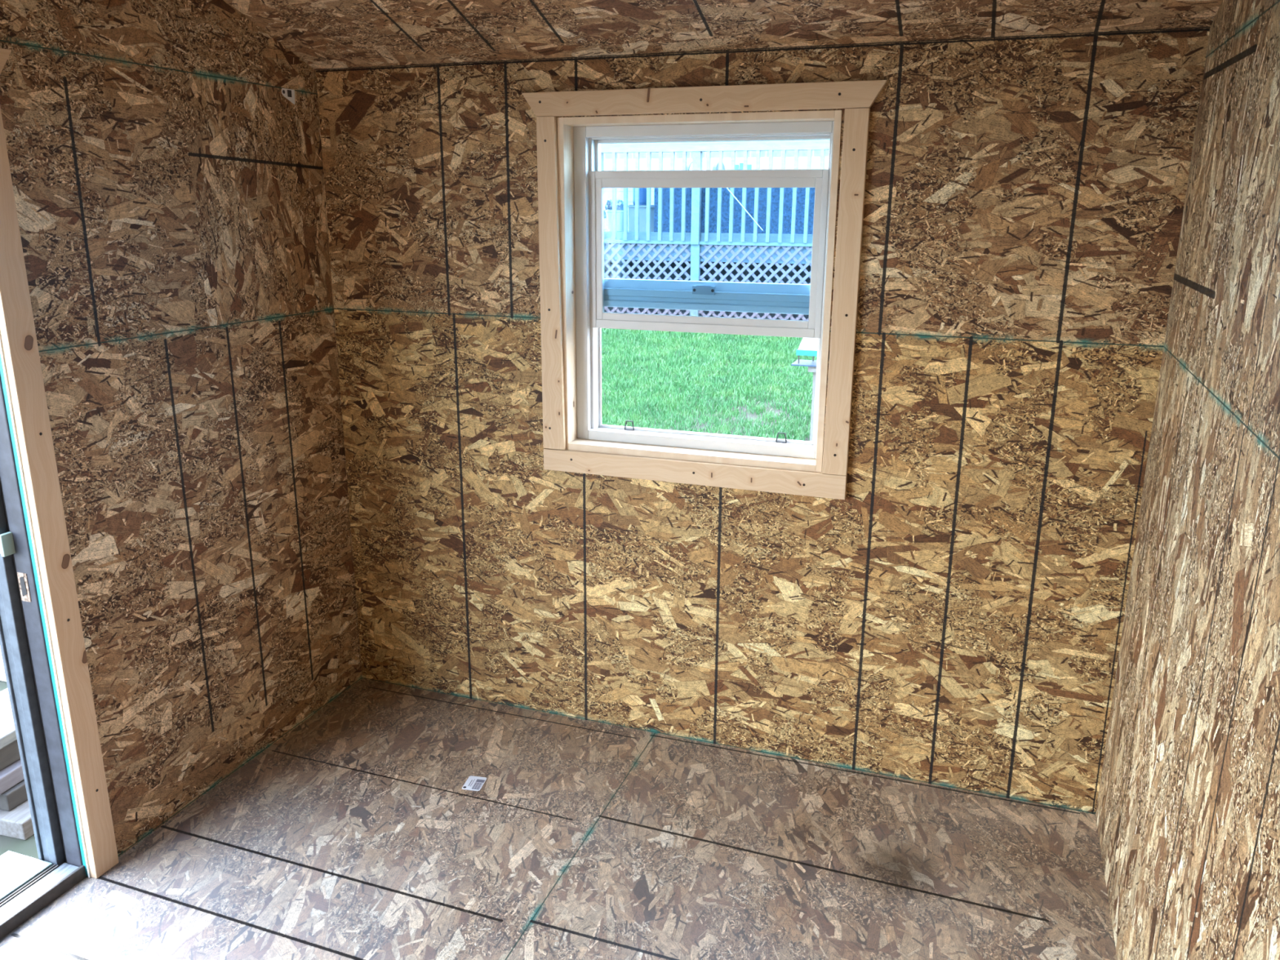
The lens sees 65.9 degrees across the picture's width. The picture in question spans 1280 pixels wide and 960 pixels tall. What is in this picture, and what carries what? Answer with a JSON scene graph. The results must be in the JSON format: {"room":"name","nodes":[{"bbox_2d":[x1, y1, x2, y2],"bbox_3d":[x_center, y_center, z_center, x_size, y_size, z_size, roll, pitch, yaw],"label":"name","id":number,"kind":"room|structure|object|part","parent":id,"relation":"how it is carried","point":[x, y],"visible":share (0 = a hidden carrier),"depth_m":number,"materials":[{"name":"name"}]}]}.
{"room":"garden shed interior","nodes":[
{"label":"garden shed interior","id":0,"kind":"room"},
{"bbox_2d":[0,0,362,863],"bbox_3d":[-1.490,-0.233,1.529,0.100,3.358,3.360,6,16,19],"label":"wall","id":1,"kind":"structure","parent":0,"point":[169,193],"depth_m":2.45,"materials":[{"name":"brown wood"}]},
{"bbox_2d":[0,48,11,74],"bbox_3d":[-1.564,-0.561,1.031,0.019,0.061,1.989,6,16,19],"label":"trim","id":2,"kind":"structure","parent":1,"relation":"attached to","point":[4,53],"depth_m":1.91,"materials":[{"name":"brown wood"}]},
{"bbox_2d":[0,332,90,939],"bbox_3d":[-1.685,0.322,1.315,0.225,1.780,1.785,6,16,19],"label":"door","id":3,"kind":"structure","parent":1,"relation":"in","point":[28,885],"depth_m":2.20,"materials":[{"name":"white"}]},
{"bbox_3d":[-1.733,1.144,1.544,0.140,0.074,1.759,6,16,19],"label":"sill plate","id":4,"kind":"part","parent":3,"relation":"part of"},
{"bbox_3d":[-1.626,1.155,1.517,0.049,0.068,1.776,6,16,19],"label":"sill","id":5,"kind":"part","parent":3,"relation":"part of","materials":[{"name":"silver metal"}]},
{"bbox_2d":[0,107,119,878],"bbox_3d":[-1.261,0.081,2.107,0.020,1.745,0.064,6,16,19],"label":"trim","id":6,"kind":"structure","parent":1,"relation":"attached to","point":[17,327],"depth_m":2.10,"materials":[{"name":"brown wood"}]},
{"bbox_2d":[281,88,294,104],"bbox_3d":[-0.958,-1.046,2.694,0.001,0.038,0.054,6,16,19],"label":"wall label","id":7,"kind":"object","parent":1,"relation":"attached to","point":[289,94],"visible":1,"depth_m":2.70,"materials":[{"name":"white paper"}]},
{"bbox_2d":[282,89,292,97],"bbox_3d":[-0.960,-1.052,2.687,0.001,0.018,0.037,6,16,19],"label":"print","id":8,"kind":"object","parent":7,"relation":"attached to","point":[286,93],"depth_m":2.69,"materials":[{"name":"grey paper"}]},
{"bbox_2d":[0,678,1117,959],"bbox_3d":[-0.401,1.173,1.508,2.251,0.030,3.150,6,16,19],"label":"floor","id":9,"kind":"structure","parent":0,"point":[356,834],"depth_m":2.38,"materials":[{"name":"brown wood"}]},
{"bbox_2d":[462,775,486,791],"bbox_3d":[-0.452,0.828,2.698,0.051,0.001,0.066,3,16,10],"label":"barcode label","id":10,"kind":"object","parent":9,"relation":"on","point":[473,783],"visible":1,"depth_m":2.70,"materials":[{"name":"white paper"}]},
{"bbox_2d":[462,779,484,788],"bbox_3d":[-0.452,0.829,2.694,0.042,0.001,0.055,6,16,19],"label":"print","id":11,"kind":"object","parent":10,"relation":"on","point":[469,784],"depth_m":2.69,"materials":[{"name":"grey paper"}]},
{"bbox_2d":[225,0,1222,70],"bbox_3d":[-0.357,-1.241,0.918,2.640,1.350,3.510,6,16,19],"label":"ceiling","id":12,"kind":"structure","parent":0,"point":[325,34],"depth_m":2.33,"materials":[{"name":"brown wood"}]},
{"bbox_2d":[315,27,1209,814],"bbox_3d":[0.153,-0.133,2.739,2.262,1.937,0.110,6,16,19],"label":"wall","id":13,"kind":"structure","parent":0,"point":[954,620],"depth_m":2.62,"materials":[{"name":"brown wood"}]},
{"bbox_2d":[536,116,566,449],"bbox_3d":[-0.241,-0.521,2.707,0.065,0.893,0.020,6,16,19],"label":"trim","id":14,"kind":"structure","parent":13,"relation":"attached to","point":[550,285],"depth_m":2.70,"materials":[{"name":"brown wood"}]},
{"bbox_2d":[543,448,847,499],"bbox_3d":[0.131,-0.021,2.707,0.859,0.064,0.020,6,16,19],"label":"trim","id":15,"kind":"structure","parent":13,"relation":"attached to","point":[808,483],"depth_m":2.69,"materials":[{"name":"brown wood"}]},
{"bbox_2d":[556,110,842,472],"bbox_3d":[0.152,-0.500,2.651,0.740,0.895,0.139,6,16,19],"label":"window","id":16,"kind":"structure","parent":13,"relation":"in","point":[585,291],"depth_m":2.66,"materials":[{"name":"white plastic"}]},
{"bbox_3d":[0.182,-0.299,2.761,0.639,0.358,0.008,6,16,19],"label":"screen frame","id":17,"kind":"part","parent":16,"relation":"part of","materials":[{"name":"grey plastic"}]},
{"bbox_3d":[0.169,-0.607,2.644,0.652,0.423,0.024,6,16,19],"label":"sash","id":18,"kind":"part","parent":16,"relation":"part of","materials":[{"name":"grey plastic"}]},
{"bbox_3d":[0.181,-0.680,2.646,0.643,0.445,0.033,6,16,19],"label":"sash","id":19,"kind":"part","parent":16,"relation":"part of","materials":[{"name":"grey plastic"}]},
{"bbox_2d":[521,80,887,116],"bbox_3d":[0.133,-0.944,2.453,0.935,0.059,0.020,6,16,19],"label":"trim","id":20,"kind":"structure","parent":13,"relation":"attached to","point":[848,94],"depth_m":2.43,"materials":[{"name":"brown wood"}]},
{"bbox_2d":[822,107,870,475],"bbox_3d":[0.508,-0.447,2.451,0.063,0.893,0.020,6,16,19],"label":"trim","id":21,"kind":"structure","parent":13,"relation":"attached to","point":[856,121],"depth_m":2.44,"materials":[{"name":"brown wood"}]},
{"bbox_2d":[1095,0,1279,959],"bbox_3d":[0.714,-0.158,0.733,0.100,3.058,3.150,6,16,19],"label":"wall","id":22,"kind":"structure","parent":0,"point":[1188,811],"depth_m":1.64,"materials":[{"name":"brown wood"}]},
{"label":"outside","id":23,"kind":"structure","parent":0,"visible":0},
{"bbox_2d":[0,311,812,859],"bbox_3d":[2.418,-1.932,12.354,50.000,0.574,60.000,6,16,19],"label":"ground","id":24,"kind":"structure","parent":23,"point":[28,847],"depth_m":6.92,"materials":[{"name":"plant"}]},
{"bbox_2d":[0,648,6,681],"bbox_3d":[-2.188,0.538,3.755,0.504,0.340,0.428,6,16,19],"label":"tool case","id":25,"kind":"object","parent":24,"relation":"on","point":[2,677],"visible":0.02,"depth_m":3.63,"materials":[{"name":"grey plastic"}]},
{"bbox_2d":[0,799,34,839],"bbox_3d":[-1.630,0.776,3.439,0.260,0.055,1.460,4,16,15],"label":"plank","id":26,"kind":"object","parent":24,"relation":"on","point":[16,823],"visible":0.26,"depth_m":2.74,"materials":[{"name":"grey wood"}]},
{"bbox_2d":[0,779,27,810],"bbox_3d":[-1.655,0.701,3.500,0.220,0.053,1.530,5,16,16],"label":"plank","id":27,"kind":"object","parent":26,"relation":"on","point":[15,796],"visible":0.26,"depth_m":2.78,"materials":[{"name":"grey wood"}]},
{"bbox_2d":[0,759,24,794],"bbox_3d":[-1.700,0.651,3.484,0.230,0.048,1.560,4,16,14],"label":"plank","id":28,"kind":"object","parent":27,"relation":"on","point":[11,775],"visible":0.02,"depth_m":2.79,"materials":[{"name":"grey wood"}]},
{"bbox_2d":[0,739,20,770],"bbox_3d":[-1.684,0.591,3.475,0.200,0.068,1.540,5,16,16],"label":"plank","id":29,"kind":"object","parent":28,"relation":"on","point":[10,753],"visible":0.02,"depth_m":2.80,"materials":[{"name":"grey wood"}]},
{"bbox_2d":[0,688,17,749],"bbox_3d":[-1.695,0.534,3.484,0.240,0.033,1.700,4,16,15],"label":"plank","id":30,"kind":"object","parent":29,"relation":"on","point":[7,731],"visible":0.02,"depth_m":2.84,"materials":[{"name":"white wood"}]},
{"bbox_2d":[601,328,817,440],"bbox_3d":[0.225,-0.801,7.915,3.956,0.409,5.785,3,16,10],"label":"grass","id":31,"kind":"structure","parent":24,"relation":"on","point":[753,349],"depth_m":7.90,"materials":[{"name":"green plant"}]},
{"bbox_2d":[600,139,830,320],"bbox_3d":[1.483,-2.987,12.104,5.000,1.972,4.324,6,16,19],"label":"fence","id":32,"kind":"object","parent":24,"relation":"on","point":[767,257],"visible":0.32,"depth_m":10.19,"materials":[{"name":"white wood"}]},
{"bbox_3d":[-0.437,-3.021,10.476,0.084,0.985,0.078,6,16,19],"label":"railing post","id":33,"kind":"part","parent":32,"relation":"part of","materials":[{"name":"grey wood"}]},
{"bbox_2d":[604,194,607,229],"bbox_3d":[-0.567,-3.127,11.530,0.300,0.400,0.260,6,16,19],"label":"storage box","id":34,"kind":"object","parent":32,"relation":"on","point":[605,195],"visible":0.16,"depth_m":11.53,"materials":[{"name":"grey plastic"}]},
{"bbox_3d":[-0.566,-3.233,11.500,0.300,0.180,0.260,6,16,19],"label":"lid","id":35,"kind":"part","parent":34,"relation":"part of","materials":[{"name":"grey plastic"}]},
{"bbox_2d":[604,199,623,231],"bbox_3d":[-0.255,-2.901,10.818,0.260,0.348,0.248,6,16,19],"label":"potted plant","id":36,"kind":"object","parent":32,"relation":"on","point":[620,209],"visible":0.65,"depth_m":10.75,"materials":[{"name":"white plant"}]},
{"bbox_3d":[-0.263,-2.843,10.836,0.244,0.225,0.244,6,16,19],"label":"pot","id":37,"kind":"part","parent":36,"relation":"part of","materials":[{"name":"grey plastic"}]},
{"bbox_2d":[627,204,653,231],"bbox_3d":[0.030,-2.849,10.759,0.270,0.280,0.270,6,16,19],"label":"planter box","id":38,"kind":"object","parent":32,"relation":"on","point":[642,208],"visible":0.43,"depth_m":10.66,"materials":[{"name":"blue"}]},
{"bbox_2d":[632,187,646,204],"bbox_3d":[0.012,-3.113,10.693,0.188,0.262,0.188,6,16,19],"label":"canister","id":39,"kind":"object","parent":38,"relation":"on","point":[642,191],"visible":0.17,"depth_m":10.63,"materials":[{"name":"blue"}]},
{"bbox_3d":[0.070,-2.118,10.547,1.022,0.790,0.017,6,16,19],"label":"lattice panel","id":40,"kind":"part","parent":32,"relation":"part of","materials":[{"name":"white wood"}]},
{"bbox_3d":[0.580,-2.030,10.385,0.090,0.867,0.060,6,16,19],"label":"support post","id":41,"kind":"part","parent":32,"relation":"part of","materials":[{"name":"grey wood"}]},
{"bbox_3d":[0.581,-2.920,10.129,0.084,0.985,0.078,6,16,19],"label":"railing post","id":42,"kind":"part","parent":32,"relation":"part of","materials":[{"name":"grey wood"}]},
{"bbox_2d":[686,161,724,170],"bbox_3d":[0.693,-3.029,10.582,0.340,0.729,0.441,6,16,19],"label":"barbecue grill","id":43,"kind":"object","parent":32,"relation":"on","point":[713,165],"visible":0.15,"depth_m":10.38,"materials":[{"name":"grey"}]},
{"bbox_3d":[0.560,-3.304,10.572,0.035,0.195,0.412,6,16,19],"label":"lid","id":44,"kind":"part","parent":43,"relation":"part of","materials":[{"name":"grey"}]},
{"bbox_3d":[0.838,-3.276,10.477,0.035,0.195,0.412,6,16,19],"label":"lid","id":45,"kind":"part","parent":43,"relation":"part of","materials":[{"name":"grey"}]},
{"bbox_3d":[0.777,-3.340,9.930,5.000,0.069,0.073,6,16,19],"label":"rail","id":46,"kind":"part","parent":32,"relation":"part of","materials":[{"name":"white wood"}]},
{"bbox_3d":[0.786,-3.397,9.940,5.000,0.037,0.130,6,16,19],"label":"cap rail","id":47,"kind":"part","parent":32,"relation":"part of","materials":[{"name":"white wood"}]},
{"bbox_2d":[653,187,815,234],"bbox_3d":[1.612,-2.769,9.899,3.100,0.594,0.015,6,16,19],"label":"cloth","id":48,"kind":"object","parent":32,"relation":"on","point":[801,192],"visible":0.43,"depth_m":10.11,"materials":[{"name":"blue fabric"}]},
{"bbox_2d":[734,163,751,169],"bbox_3d":[1.106,-3.247,11.327,0.620,0.757,0.810,6,16,19],"label":"chair","id":49,"kind":"object","parent":32,"relation":"on","point":[736,166],"visible":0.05,"depth_m":11.44,"materials":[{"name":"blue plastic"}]},
{"bbox_2d":[726,187,762,230],"bbox_3d":[1.044,-2.739,9.949,0.412,0.442,0.013,6,16,19],"label":"stick","id":50,"kind":"object","parent":32,"relation":"on","point":[726,188],"visible":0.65,"depth_m":9.95,"materials":[{"name":"white wood"}]},
{"bbox_3d":[1.267,-1.999,10.139,1.402,0.790,0.017,6,16,19],"label":"lattice panel","id":51,"kind":"part","parent":32,"relation":"part of","materials":[{"name":"white wood"}]},
{"bbox_2d":[603,150,829,226],"bbox_3d":[1.246,-4.635,14.355,12.000,3.550,1.000,6,16,19],"label":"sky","id":52,"kind":"structure","parent":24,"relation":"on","point":[802,154],"depth_m":14.51,"materials":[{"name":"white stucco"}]},
{"bbox_2d":[808,366,816,441],"bbox_3d":[1.197,-0.418,6.133,0.305,0.592,0.180,6,16,19],"label":"wooden post","id":53,"kind":"object","parent":24,"relation":"on","point":[811,369],"visible":0.25,"depth_m":6.10,"materials":[{"name":"grey wood"}]},
{"bbox_2d":[791,337,817,366],"bbox_3d":[1.169,-0.822,6.104,0.395,0.203,0.350,6,16,19],"label":"bird feeder","id":54,"kind":"object","parent":53,"relation":"on","point":[808,346],"visible":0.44,"depth_m":6.05,"materials":[{"name":"grey plastic"}]},
{"bbox_2d":[791,359,817,366],"bbox_3d":[1.145,-0.711,6.067,0.395,0.008,0.210,6,16,19],"label":"tray","id":55,"kind":"object","parent":54,"relation":"on","point":[812,362],"depth_m":6.06,"materials":[{"name":"white"}]}
]}

